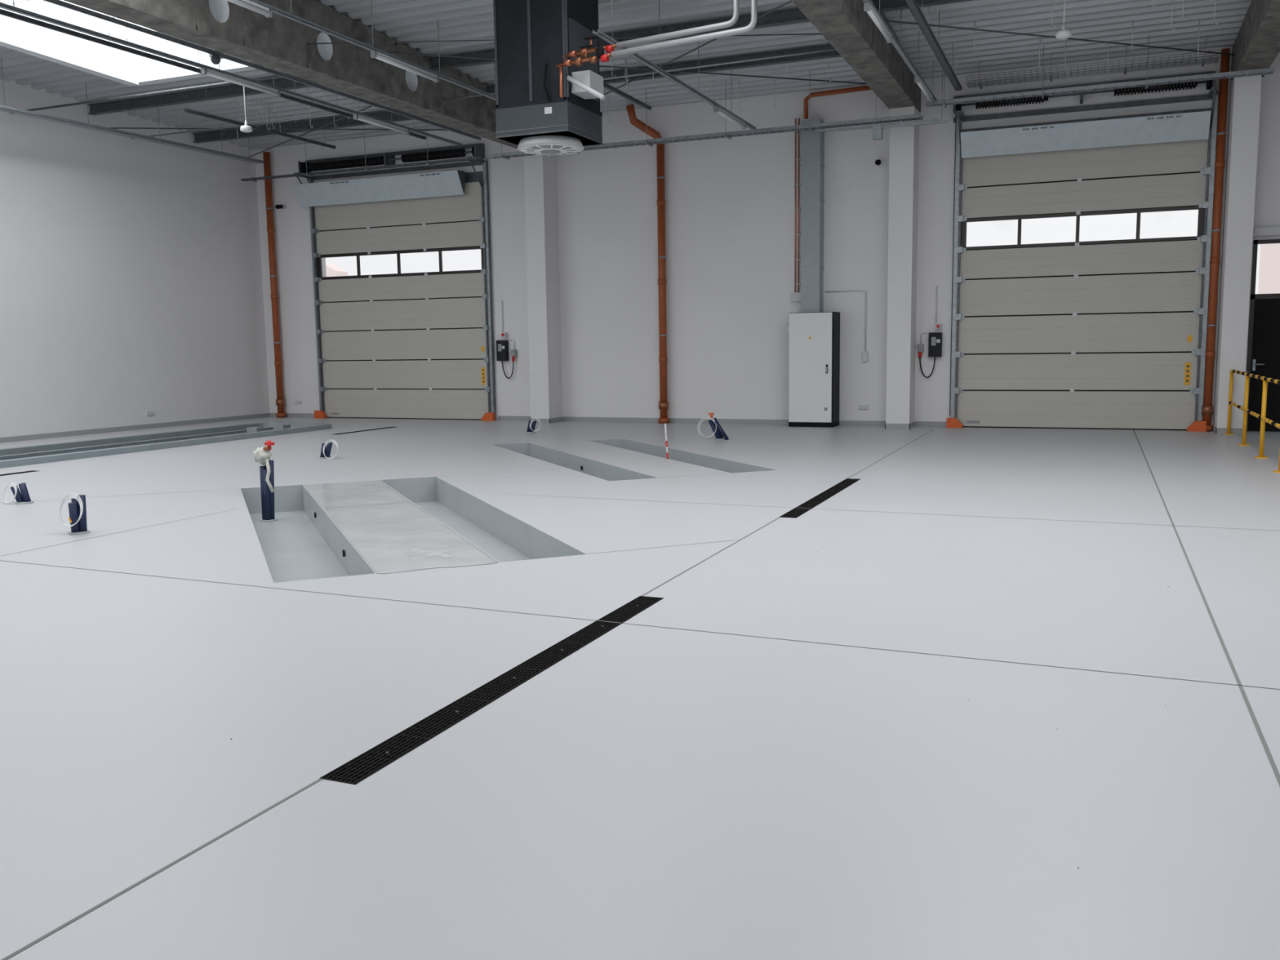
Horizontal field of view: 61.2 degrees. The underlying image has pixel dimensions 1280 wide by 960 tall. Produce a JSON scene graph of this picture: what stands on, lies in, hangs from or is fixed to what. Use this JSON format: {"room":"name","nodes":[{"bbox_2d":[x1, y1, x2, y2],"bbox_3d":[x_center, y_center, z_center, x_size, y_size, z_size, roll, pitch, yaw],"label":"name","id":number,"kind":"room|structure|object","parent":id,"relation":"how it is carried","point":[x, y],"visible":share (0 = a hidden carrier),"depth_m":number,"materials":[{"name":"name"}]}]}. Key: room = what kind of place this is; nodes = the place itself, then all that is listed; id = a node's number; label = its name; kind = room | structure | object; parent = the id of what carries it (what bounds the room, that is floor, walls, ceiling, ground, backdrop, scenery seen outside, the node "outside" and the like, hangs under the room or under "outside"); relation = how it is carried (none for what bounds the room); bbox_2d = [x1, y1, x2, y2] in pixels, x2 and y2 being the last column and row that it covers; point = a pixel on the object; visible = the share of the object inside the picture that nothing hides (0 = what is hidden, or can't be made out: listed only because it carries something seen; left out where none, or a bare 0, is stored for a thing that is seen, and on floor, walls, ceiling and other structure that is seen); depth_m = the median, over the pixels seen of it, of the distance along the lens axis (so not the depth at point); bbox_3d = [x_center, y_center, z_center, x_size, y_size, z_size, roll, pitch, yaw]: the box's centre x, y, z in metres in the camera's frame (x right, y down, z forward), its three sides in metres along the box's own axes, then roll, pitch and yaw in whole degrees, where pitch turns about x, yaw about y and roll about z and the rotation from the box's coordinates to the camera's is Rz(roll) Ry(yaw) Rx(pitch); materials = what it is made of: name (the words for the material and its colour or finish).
{"room":"auto repair garage","nodes":[
{"label":"auto repair garage","id":0,"kind":"room"},
{"bbox_2d":[0,78,270,437],"bbox_3d":[-13.230,-3.703,14.369,0.200,7.270,23.000,2,8,23],"label":"wall","id":1,"kind":"structure","parent":0,"point":[131,284],"depth_m":21.27,"materials":[{"name":"paint"}]},
{"bbox_2d":[0,413,270,442],"bbox_3d":[-13.081,-0.136,14.765,0.015,0.090,22.980,2,8,23],"label":"baseboard","id":2,"kind":"structure","parent":1,"relation":"attached to","point":[15,438],"depth_m":21.52,"materials":[{"name":"grey"}]},
{"bbox_2d":[145,410,154,415],"bbox_3d":[-9.994,-1.365,22.059,0.030,0.080,0.200,2,8,23],"label":"wall socket","id":3,"kind":"object","parent":1,"relation":"attached to","point":[152,412],"visible":1,"depth_m":22.03,"materials":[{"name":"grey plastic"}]},
{"bbox_2d":[0,0,1251,149],"bbox_3d":[-2.666,-6.202,9.649,22.950,0.993,23.100,2,8,23],"label":"ceiling","id":4,"kind":"structure","parent":0,"point":[402,20],"depth_m":16.95,"materials":[{"name":"metal"}]},
{"bbox_2d":[0,57,264,164],"bbox_3d":[-10.565,-6.519,17.139,0.200,1.088,12.800,2,8,23],"label":"cable tray","id":5,"kind":"object","parent":4,"relation":"attached to","point":[2,108],"visible":0.93,"depth_m":19.67,"materials":[{"name":"grey metal"}]},
{"bbox_2d":[0,0,267,85],"bbox_3d":[-9.573,-6.597,12.744,2.940,1.158,11.660,2,8,23],"label":"skylight","id":6,"kind":"object","parent":4,"relation":"attached to","point":[109,63],"visible":0.6,"depth_m":17.57,"materials":[{"name":"white glass"}]},
{"bbox_2d":[0,8,426,139],"bbox_3d":[-6.737,-6.452,15.537,0.060,0.938,12.800,2,8,23],"label":"cable tray","id":7,"kind":"object","parent":4,"relation":"hanging from","point":[3,12],"visible":0.6,"depth_m":14.92,"materials":[{"name":"grey metal"}]},
{"bbox_2d":[0,0,462,146],"bbox_3d":[-6.409,-6.225,14.390,0.070,1.273,14.900,2,8,23],"label":"pipe","id":8,"kind":"object","parent":4,"relation":"hanging from","point":[207,70],"visible":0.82,"depth_m":15.62,"materials":[{"name":"grey plastic"}]},
{"bbox_2d":[240,71,252,132],"bbox_3d":[-6.584,-6.379,17.995,0.200,1.147,0.200,2,8,23],"label":"sensor","id":9,"kind":"object","parent":4,"relation":"hanging from","point":[245,128],"visible":0.97,"depth_m":18.00,"materials":[{"name":"white plastic"}]},
{"bbox_2d":[183,82,335,148],"bbox_3d":[-7.070,-6.883,20.429,0.060,0.586,4.000,2,8,23],"label":"cable tray","id":10,"kind":"object","parent":4,"relation":"attached to","point":[187,110],"visible":0.94,"depth_m":20.24,"materials":[{"name":"grey metal"}]},
{"bbox_2d":[42,0,481,140],"bbox_3d":[-5.802,-6.327,14.668,0.050,1.078,13.900,2,8,23],"label":"cable tray","id":11,"kind":"object","parent":4,"relation":"attached to","point":[59,2],"visible":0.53,"depth_m":15.13,"materials":[{"name":"grey metal"}]},
{"bbox_2d":[208,48,223,64],"bbox_3d":[-5.790,-5.768,14.727,0.179,0.305,0.523,-3,7,-15],"label":"security camera","id":12,"kind":"object","parent":11,"relation":"attached to","point":[215,59],"visible":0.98,"depth_m":14.52,"materials":[{"name":"grey plastic"}]},
{"bbox_2d":[257,100,266,124],"label":"hooks","id":13,"kind":"object","parent":4,"relation":"hanging from","point":[257,100],"depth_m":20.40,"materials":[{"name":"grey metal"}]},
{"bbox_2d":[266,102,277,130],"label":"hooks","id":14,"kind":"object","parent":4,"relation":"hanging from","point":[273,103],"depth_m":20.48,"materials":[{"name":"grey metal"}]},
{"bbox_2d":[62,0,518,148],"bbox_3d":[-6.325,-5.965,11.165,0.450,1.588,23.000,2,8,23],"label":"concrete beam","id":15,"kind":"structure","parent":4,"relation":"attached to","point":[277,42],"depth_m":15.13,"materials":[{"name":"grey concrete"}]},
{"bbox_2d":[87,75,322,115],"bbox_3d":[-7.120,-6.897,19.136,7.180,0.175,0.120,2,8,23],"label":"steel purlin","id":16,"kind":"object","parent":15,"relation":"attached to","point":[230,91],"visible":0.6,"depth_m":19.59,"materials":[{"name":"grey metal"}]},
{"bbox_2d":[192,110,422,143],"bbox_3d":[-6.117,-7.107,21.528,7.180,0.175,0.120,2,8,23],"label":"steel purlin","id":17,"kind":"object","parent":15,"relation":"attached to","point":[226,135],"visible":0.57,"depth_m":21.86,"materials":[{"name":"grey metal"}]},
{"bbox_2d":[10,44,841,138],"bbox_3d":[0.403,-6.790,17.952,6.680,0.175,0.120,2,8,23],"label":"steel purlin","id":18,"kind":"object","parent":15,"relation":"attached to","point":[831,54],"visible":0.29,"depth_m":17.49,"materials":[{"name":"grey metal"}]},
{"bbox_2d":[430,7,809,71],"bbox_3d":[-0.291,-6.644,16.296,6.680,0.175,0.120,2,8,23],"label":"steel purlin","id":19,"kind":"object","parent":15,"relation":"attached to","point":[793,15],"visible":0.52,"depth_m":15.97,"materials":[{"name":"grey metal"}]},
{"bbox_2d":[226,0,496,100],"bbox_3d":[-3.964,-6.134,13.373,0.070,1.273,14.900,2,8,23],"label":"light strip","id":20,"kind":"object","parent":4,"relation":"hanging from","point":[256,6],"visible":0.67,"depth_m":14.38,"materials":[{"name":"grey plastic"}]},
{"bbox_2d":[240,123,483,182],"bbox_3d":[-5.869,-6.818,22.281,6.000,0.920,0.200,2,8,23],"label":"cable tray","id":21,"kind":"object","parent":4,"relation":"attached to","point":[431,162],"visible":0.95,"depth_m":22.23,"materials":[{"name":"grey metal"}]},
{"bbox_2d":[493,0,604,155],"bbox_3d":[-0.963,-5.399,13.951,1.585,2.222,1.150,2,8,23],"label":"heater","id":22,"kind":"object","parent":4,"relation":"hanging from","point":[531,37],"depth_m":13.71,"materials":[{"name":"black metal"}]},
{"bbox_2d":[604,88,612,124],"label":"hooks","id":23,"kind":"object","parent":4,"relation":"hanging from","point":[605,89],"depth_m":19.60,"materials":[{"name":"grey metal"}]},
{"bbox_2d":[603,81,651,110],"bbox_3d":[-0.731,-6.627,17.194,0.060,0.552,4.700,2,8,23],"label":"cable tray","id":24,"kind":"object","parent":4,"relation":"hanging from","point":[606,86],"visible":0.25,"depth_m":18.37,"materials":[{"name":"grey metal"}]},
{"bbox_2d":[625,60,630,93],"label":"hooks","id":25,"kind":"object","parent":4,"relation":"hanging from","point":[627,80],"depth_m":17.86,"materials":[{"name":"grey metal"}]},
{"bbox_2d":[555,0,757,97],"bbox_3d":[0.179,-5.575,12.879,2.566,1.752,0.247,2,8,23],"label":"pipes","id":26,"kind":"object","parent":4,"relation":"attached to","point":[584,51],"visible":1,"depth_m":12.88,"materials":[{"name":"grey metal"}]},
{"bbox_2d":[592,0,755,129],"bbox_3d":[0.729,-6.247,15.919,0.070,1.161,6.600,2,8,23],"label":"light strip","id":27,"kind":"object","parent":4,"relation":"hanging from","point":[718,108],"visible":0.88,"depth_m":15.67,"materials":[{"name":"grey plastic"}]},
{"bbox_2d":[488,71,937,159],"bbox_3d":[0.995,-6.512,19.270,8.400,0.996,0.300,2,8,23],"label":"cable tray","id":28,"kind":"object","parent":4,"relation":"attached to","point":[812,127],"visible":0.85,"depth_m":18.83,"materials":[{"name":"grey metal"}]},
{"bbox_2d":[804,85,871,119],"bbox_3d":[3.667,-6.733,19.209,1.540,0.469,0.078,2,8,23],"label":"pipe","id":29,"kind":"object","parent":4,"relation":"hanging from","point":[863,87],"visible":0.85,"depth_m":19.27,"materials":[{"name":"plastic"}]},
{"bbox_2d":[791,0,920,112],"bbox_3d":[0.272,-5.781,8.413,0.450,1.468,23.000,2,8,23],"label":"concrete beam","id":30,"kind":"structure","parent":4,"relation":"attached to","point":[845,24],"depth_m":15.01,"materials":[{"name":"grey concrete"}]},
{"bbox_2d":[109,0,1234,157],"bbox_3d":[-1.187,-6.456,17.245,19.542,0.270,7.215,2,8,23],"label":"rods","id":31,"kind":"object","parent":30,"relation":"attached to","point":[789,2],"visible":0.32,"depth_m":16.42,"materials":[{"name":"grey metal"}]},
{"bbox_2d":[862,0,937,102],"bbox_3d":[2.019,-5.940,11.100,0.070,1.273,15.300,2,8,23],"label":"light strip","id":32,"kind":"object","parent":4,"relation":"hanging from","point":[868,6],"visible":0.93,"depth_m":14.51,"materials":[{"name":"grey plastic"}]},
{"bbox_2d":[871,67,948,140],"bbox_3d":[4.397,-6.232,17.574,1.200,1.259,0.150,2,8,23],"label":"rail","id":33,"kind":"object","parent":4,"relation":"hanging from","point":[877,131],"visible":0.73,"depth_m":17.72,"materials":[{"name":"grey metal"}]},
{"bbox_2d":[875,0,972,12],"bbox_3d":[5.426,-6.433,13.918,4.770,0.175,0.120,2,8,23],"label":"steel purlin","id":34,"kind":"object","parent":4,"relation":"attached to","point":[885,5],"visible":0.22,"depth_m":14.69,"materials":[{"name":"grey metal"}]},
{"bbox_2d":[904,0,961,90],"bbox_3d":[3.100,-6.172,12.636,0.100,0.908,11.000,2,8,23],"label":"cable tray","id":35,"kind":"object","parent":4,"relation":"hanging from","point":[913,5],"visible":1,"depth_m":14.89,"materials":[{"name":"grey metal"}]},
{"bbox_2d":[1039,39,1043,71],"label":"hooks","id":36,"kind":"object","parent":4,"relation":"hanging from","point":[1040,39],"depth_m":16.67,"materials":[{"name":"grey metal"}]},
{"bbox_2d":[1051,0,1057,30],"label":"hooks","id":37,"kind":"object","parent":4,"relation":"hanging from","point":[1052,0],"depth_m":14.61,"materials":[{"name":"grey metal"}]},
{"bbox_2d":[1055,0,1071,39],"bbox_3d":[5.577,-6.216,14.211,0.200,0.799,0.200,2,8,23],"label":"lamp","id":38,"kind":"object","parent":4,"relation":"hanging from","point":[1064,33],"visible":1,"depth_m":14.20,"materials":[{"name":"white plastic"}]},
{"bbox_2d":[1064,41,1069,73],"label":"hooks","id":39,"kind":"object","parent":4,"relation":"hanging from","point":[1065,42],"depth_m":16.91,"materials":[{"name":"grey metal"}]},
{"bbox_2d":[965,35,1220,88],"bbox_3d":[7.154,-6.650,17.261,3.708,0.364,0.440,2,8,23],"label":"cable tray","id":40,"kind":"object","parent":4,"relation":"hanging from","point":[1202,61],"visible":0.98,"depth_m":17.21,"materials":[{"name":"grey metal"}]},
{"bbox_2d":[925,35,1275,107],"bbox_3d":[7.030,-6.425,16.851,5.000,0.742,0.250,2,8,23],"label":"cable tray","id":41,"kind":"object","parent":4,"relation":"attached to","point":[1147,82],"visible":0.98,"depth_m":16.79,"materials":[{"name":"grey metal"}]},
{"bbox_2d":[1106,43,1111,75],"label":"hooks","id":42,"kind":"object","parent":4,"relation":"hanging from","point":[1108,43],"depth_m":16.78,"materials":[{"name":"grey metal"}]},
{"bbox_2d":[1131,22,1137,53],"label":"hooks","id":43,"kind":"object","parent":4,"relation":"hanging from","point":[1133,22],"depth_m":15.92,"materials":[{"name":"grey metal"}]},
{"bbox_2d":[1170,0,1176,31],"label":"hooks","id":44,"kind":"object","parent":4,"relation":"hanging from","point":[1172,0],"depth_m":14.53,"materials":[{"name":"grey metal"}]},
{"bbox_2d":[1182,0,1188,19],"label":"hooks","id":45,"kind":"object","parent":4,"relation":"hanging from","point":[1183,0],"depth_m":14.22,"materials":[{"name":"grey metal"}]},
{"bbox_2d":[1197,20,1202,59],"label":"hooks","id":46,"kind":"object","parent":4,"relation":"hanging from","point":[1199,20],"depth_m":15.95,"materials":[{"name":"grey metal"}]},
{"bbox_2d":[1212,0,1219,25],"label":"hooks","id":47,"kind":"object","parent":4,"relation":"hanging from","point":[1215,3],"depth_m":14.34,"materials":[{"name":"grey metal"}]},
{"bbox_2d":[1231,0,1279,79],"bbox_3d":[5.107,-5.627,6.399,0.450,1.418,23.000,2,8,23],"label":"concrete beam","id":48,"kind":"structure","parent":4,"relation":"attached to","point":[1256,45],"depth_m":15.09,"materials":[{"name":"grey concrete"}]},
{"bbox_2d":[0,417,1279,959],"bbox_3d":[-2.546,0.432,10.527,23.150,0.300,23.200,2,8,23],"label":"floor","id":49,"kind":"structure","parent":0,"point":[651,793],"depth_m":4.75,"materials":[{"name":"grey concrete"}]},
{"bbox_2d":[0,470,36,475],"bbox_3d":[-8.600,0.101,13.086,0.150,0.102,2.900,2,8,23],"label":"drain grate","id":50,"kind":"object","parent":49,"relation":"in","point":[31,470],"visible":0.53,"depth_m":14.17,"materials":[{"name":"black metal"}]},
{"bbox_2d":[2,482,34,504],"bbox_3d":[-6.509,0.143,11.282,0.314,0.235,0.170,-2,7,-10],"label":"post","id":51,"kind":"object","parent":49,"relation":"on","point":[22,498],"visible":1,"depth_m":11.29,"materials":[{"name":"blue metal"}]},
{"bbox_2d":[59,493,89,534],"bbox_3d":[-4.869,0.287,9.336,0.285,0.356,0.202,2,8,23],"label":"post","id":52,"kind":"object","parent":49,"relation":"on","point":[77,508],"visible":1,"depth_m":9.31,"materials":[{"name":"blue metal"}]},
{"bbox_2d":[0,422,331,468],"bbox_3d":[-9.383,0.362,15.772,1.920,1.540,13.550,2,8,23],"label":"pit","id":53,"kind":"object","parent":49,"relation":"on","point":[75,450],"visible":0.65,"depth_m":18.14,"materials":[{"name":"grey concrete"}]},
{"bbox_2d":[253,440,276,521],"bbox_3d":[-4.061,0.011,11.745,0.237,0.882,0.214,-1,7,0],"label":"post","id":54,"kind":"object","parent":49,"relation":"on","point":[262,455],"visible":1,"depth_m":11.71,"materials":[{"name":"plastic"}]},
{"bbox_2d":[318,439,338,458],"bbox_3d":[-4.429,-0.438,15.417,0.397,0.284,0.169,4,9,36],"label":"post","id":55,"kind":"object","parent":49,"relation":"on","point":[326,450],"visible":1,"depth_m":15.44,"materials":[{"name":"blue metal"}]},
{"bbox_2d":[335,426,395,435],"bbox_3d":[-5.220,-0.893,20.604,0.150,0.102,1.900,2,8,23],"label":"drain grate","id":56,"kind":"object","parent":49,"relation":"in","point":[387,427],"visible":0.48,"depth_m":20.58,"materials":[{"name":"black metal"}]},
{"bbox_2d":[303,480,497,573],"bbox_3d":[-2.448,0.325,10.134,4.426,0.001,4.434,2,8,23],"label":"slab","id":57,"kind":"object","parent":49,"relation":"on","point":[396,536],"visible":1,"depth_m":9.23,"materials":[{"name":"grey concrete"}]},
{"bbox_2d":[319,595,663,784],"bbox_3d":[-0.509,0.955,5.296,0.160,0.102,3.030,2,8,23],"label":"drain grate","id":58,"kind":"object","parent":49,"relation":"in","point":[369,762],"visible":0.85,"depth_m":4.77,"materials":[{"name":"black metal"}]},
{"bbox_2d":[525,417,541,432],"bbox_3d":[-1.909,-0.977,19.469,0.360,0.270,0.169,4,9,36],"label":"post","id":59,"kind":"object","parent":49,"relation":"on","point":[531,428],"visible":1,"depth_m":19.48,"materials":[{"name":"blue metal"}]},
{"bbox_2d":[524,155,563,422],"bbox_3d":[-1.948,-3.858,21.835,0.444,5.380,0.612,2,8,23],"label":"column","id":60,"kind":"structure","parent":49,"relation":"on","point":[540,184],"depth_m":21.64,"materials":[{"name":"paint"}]},
{"bbox_2d":[0,429,1279,959],"bbox_3d":[2.497,0.501,8.131,20.200,0.004,16.005,-5,8,-30],"label":"joint","id":61,"kind":"object","parent":49,"relation":"on","point":[1242,691],"visible":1,"depth_m":5.17,"materials":[{"name":"grey"}]},
{"bbox_2d":[664,423,668,458],"bbox_3d":[0.362,-0.530,14.789,0.024,0.472,0.281,-1,7,-5],"label":"stick","id":62,"kind":"object","parent":49,"relation":"on","point":[665,429],"visible":1,"depth_m":14.78,"materials":[{"name":"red plastic"}]},
{"bbox_2d":[697,413,728,439],"bbox_3d":[1.192,-0.865,17.546,0.526,0.447,0.180,1,7,13],"label":"post","id":63,"kind":"object","parent":49,"relation":"on","point":[717,430],"visible":1,"depth_m":17.50,"materials":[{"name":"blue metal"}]},
{"bbox_2d":[787,311,839,427],"bbox_3d":[3.196,-2.031,19.907,0.842,2.080,0.580,2,8,23],"label":"tall cabinet","id":64,"kind":"object","parent":49,"relation":"on","point":[814,337],"visible":1,"depth_m":19.68,"materials":[{"name":"white metal"}]},
{"bbox_2d":[800,118,825,312],"bbox_3d":[3.146,-4.780,19.724,0.370,3.420,0.330,2,8,23],"label":"duct","id":65,"kind":"object","parent":64,"relation":"on","point":[812,166],"visible":0.91,"depth_m":19.60,"materials":[{"name":"grey metal"}]},
{"bbox_2d":[779,478,860,518],"bbox_3d":[1.869,0.210,10.947,0.160,0.102,2.880,2,8,23],"label":"drain grate","id":66,"kind":"object","parent":49,"relation":"in","point":[795,513],"visible":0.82,"depth_m":10.72,"materials":[{"name":"black metal"}]},
{"bbox_2d":[884,106,919,428],"bbox_3d":[4.635,-3.674,19.089,0.434,5.500,0.612,2,8,23],"label":"column","id":67,"kind":"structure","parent":49,"relation":"on","point":[904,159],"depth_m":18.85,"materials":[{"name":"paint"}]},
{"bbox_2d":[1213,75,1262,434],"bbox_3d":[9.429,-3.497,17.095,0.384,5.500,0.612,2,8,23],"label":"column","id":68,"kind":"structure","parent":49,"relation":"on","point":[1245,91],"depth_m":16.84,"materials":[{"name":"paint"}]},
{"bbox_2d":[1222,368,1279,472],"bbox_3d":[7.656,-0.717,13.132,0.140,1.023,8.640,2,8,23],"label":"railing","id":69,"kind":"object","parent":49,"relation":"on","point":[1263,417],"visible":1,"depth_m":14.81,"materials":[{"name":"yellow metal"}]},
{"bbox_2d":[254,45,1279,425],"bbox_3d":[1.842,-4.232,20.662,23.150,6.300,0.250,2,8,23],"label":"wall","id":70,"kind":"structure","parent":0,"point":[730,204],"depth_m":20.71,"materials":[{"name":"paint"}]},
{"bbox_2d":[262,151,286,417],"bbox_3d":[-8.339,-4.399,24.634,0.225,5.950,0.222,-4,8,-22],"label":"drain pipe","id":71,"kind":"object","parent":70,"relation":"attached to","point":[280,401],"visible":1,"depth_m":24.58,"materials":[{"name":"plastic"}]},
{"bbox_2d":[275,204,285,208],"bbox_3d":[-8.078,-6.132,24.273,0.116,0.130,0.342,1,7,12],"label":"security camera","id":72,"kind":"object","parent":70,"relation":"attached to","point":[277,206],"visible":1,"depth_m":24.23,"materials":[{"name":"grey plastic"}]},
{"bbox_2d":[294,400,301,404],"bbox_3d":[-7.882,-1.787,24.923,0.180,0.080,0.030,2,8,23],"label":"wall socket","id":73,"kind":"object","parent":70,"relation":"attached to","point":[295,402],"visible":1,"depth_m":24.90,"materials":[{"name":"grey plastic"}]},
{"bbox_2d":[293,142,496,421],"bbox_3d":[-5.346,-4.143,23.228,4.720,5.700,0.612,2,8,23],"label":"door","id":74,"kind":"structure","parent":70,"relation":"in","point":[410,345],"depth_m":23.37,"materials":[{"name":"beige metal"}]},
{"bbox_2d":[496,300,517,378],"bbox_3d":[-2.793,-2.927,22.571,0.420,1.626,0.140,2,8,23],"label":"control box","id":75,"kind":"object","parent":70,"relation":"attached to","point":[502,346],"visible":1,"depth_m":22.57,"materials":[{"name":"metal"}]},
{"bbox_2d":[270,413,946,426],"bbox_3d":[0.375,-1.190,21.535,19.580,0.090,0.015,2,8,23],"label":"baseboard","id":76,"kind":"structure","parent":70,"relation":"attached to","point":[931,424],"depth_m":21.27,"materials":[{"name":"grey"}]},
{"bbox_2d":[626,104,669,423],"bbox_3d":[0.164,-4.107,20.875,0.793,6.048,0.222,-4,8,-22],"label":"drain pipe","id":77,"kind":"object","parent":70,"relation":"attached to","point":[662,281],"visible":0.98,"depth_m":20.91,"materials":[{"name":"plastic"}]},
{"bbox_2d":[791,118,800,302],"bbox_3d":[2.902,-4.963,19.928,0.220,3.300,0.100,2,8,23],"label":"pipes","id":78,"kind":"object","parent":70,"relation":"attached to","point":[796,296],"visible":0.95,"depth_m":19.99,"materials":[{"name":"brown metal"}]},
{"bbox_2d":[825,289,868,361],"bbox_3d":[3.789,-2.826,19.853,0.800,1.292,0.070,2,8,23],"label":"conduit","id":79,"kind":"object","parent":70,"relation":"attached to","point":[864,353],"visible":1,"depth_m":19.75,"materials":[{"name":"grey plastic"}]},
{"bbox_2d":[857,404,868,408],"bbox_3d":[4.114,-1.343,19.933,0.180,0.080,0.030,2,8,23],"label":"wall socket","id":80,"kind":"object","parent":70,"relation":"attached to","point":[860,406],"visible":1,"depth_m":19.92,"materials":[{"name":"grey plastic"}]},
{"bbox_2d":[874,159,880,165],"bbox_3d":[4.214,-5.628,19.167,0.116,0.130,0.342,1,7,12],"label":"security camera","id":81,"kind":"object","parent":70,"relation":"attached to","point":[877,162],"visible":1,"depth_m":19.02,"materials":[{"name":"grey plastic"}]},
{"bbox_2d":[917,285,942,377],"bbox_3d":[5.162,-2.633,19.263,0.420,1.626,0.140,2,8,23],"label":"control box","id":82,"kind":"object","parent":70,"relation":"attached to","point":[935,340],"visible":1,"depth_m":19.21,"materials":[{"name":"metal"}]},
{"bbox_2d":[946,71,1218,431],"bbox_3d":[7.254,-3.677,17.986,4.110,5.700,0.612,2,8,23],"label":"door","id":83,"kind":"structure","parent":70,"relation":"in","point":[1108,334],"depth_m":18.16,"materials":[{"name":"beige metal"}]},
{"bbox_2d":[1201,48,1230,431],"bbox_3d":[9.223,-3.776,17.337,0.184,6.000,0.211,-3,7,-14],"label":"drain pipe","id":84,"kind":"object","parent":70,"relation":"attached to","point":[1207,407],"visible":1,"depth_m":17.28,"materials":[{"name":"plastic"}]},
{"bbox_2d":[1246,239,1279,431],"bbox_3d":[10.327,-2.292,17.226,1.120,3.050,0.172,2,8,23],"label":"door","id":85,"kind":"structure","parent":70,"relation":"in","point":[1264,334],"depth_m":17.36,"materials":[{"name":"black metal"}]},
{"bbox_2d":[1253,225,1279,236],"bbox_3d":[10.338,-3.918,16.926,1.380,0.150,0.120,2,8,23],"label":"box","id":86,"kind":"object","parent":70,"relation":"attached to","point":[1263,231],"visible":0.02,"depth_m":17.05,"materials":[{"name":"grey plastic"}]},
{"label":"outside","id":87,"kind":"structure","parent":0,"visible":0},
{"label":"ground","id":88,"kind":"structure","parent":87,"visible":0},
{"bbox_2d":[325,261,347,276],"bbox_3d":[-22.000,-9.162,52.204,18.700,9.050,0.800,2,8,23],"label":"neighbouring building","id":89,"kind":"structure","parent":88,"relation":"on","point":[331,270],"depth_m":48.39,"materials":[{"name":"white"}]},
{"bbox_2d":[1257,243,1279,293],"bbox_3d":[23.361,-6.665,30.821,9.000,8.050,8.000,2,8,23],"label":"neighbouring building","id":90,"kind":"structure","parent":88,"relation":"on","point":[1269,256],"depth_m":34.03,"materials":[{"name":"white"}]}
]}

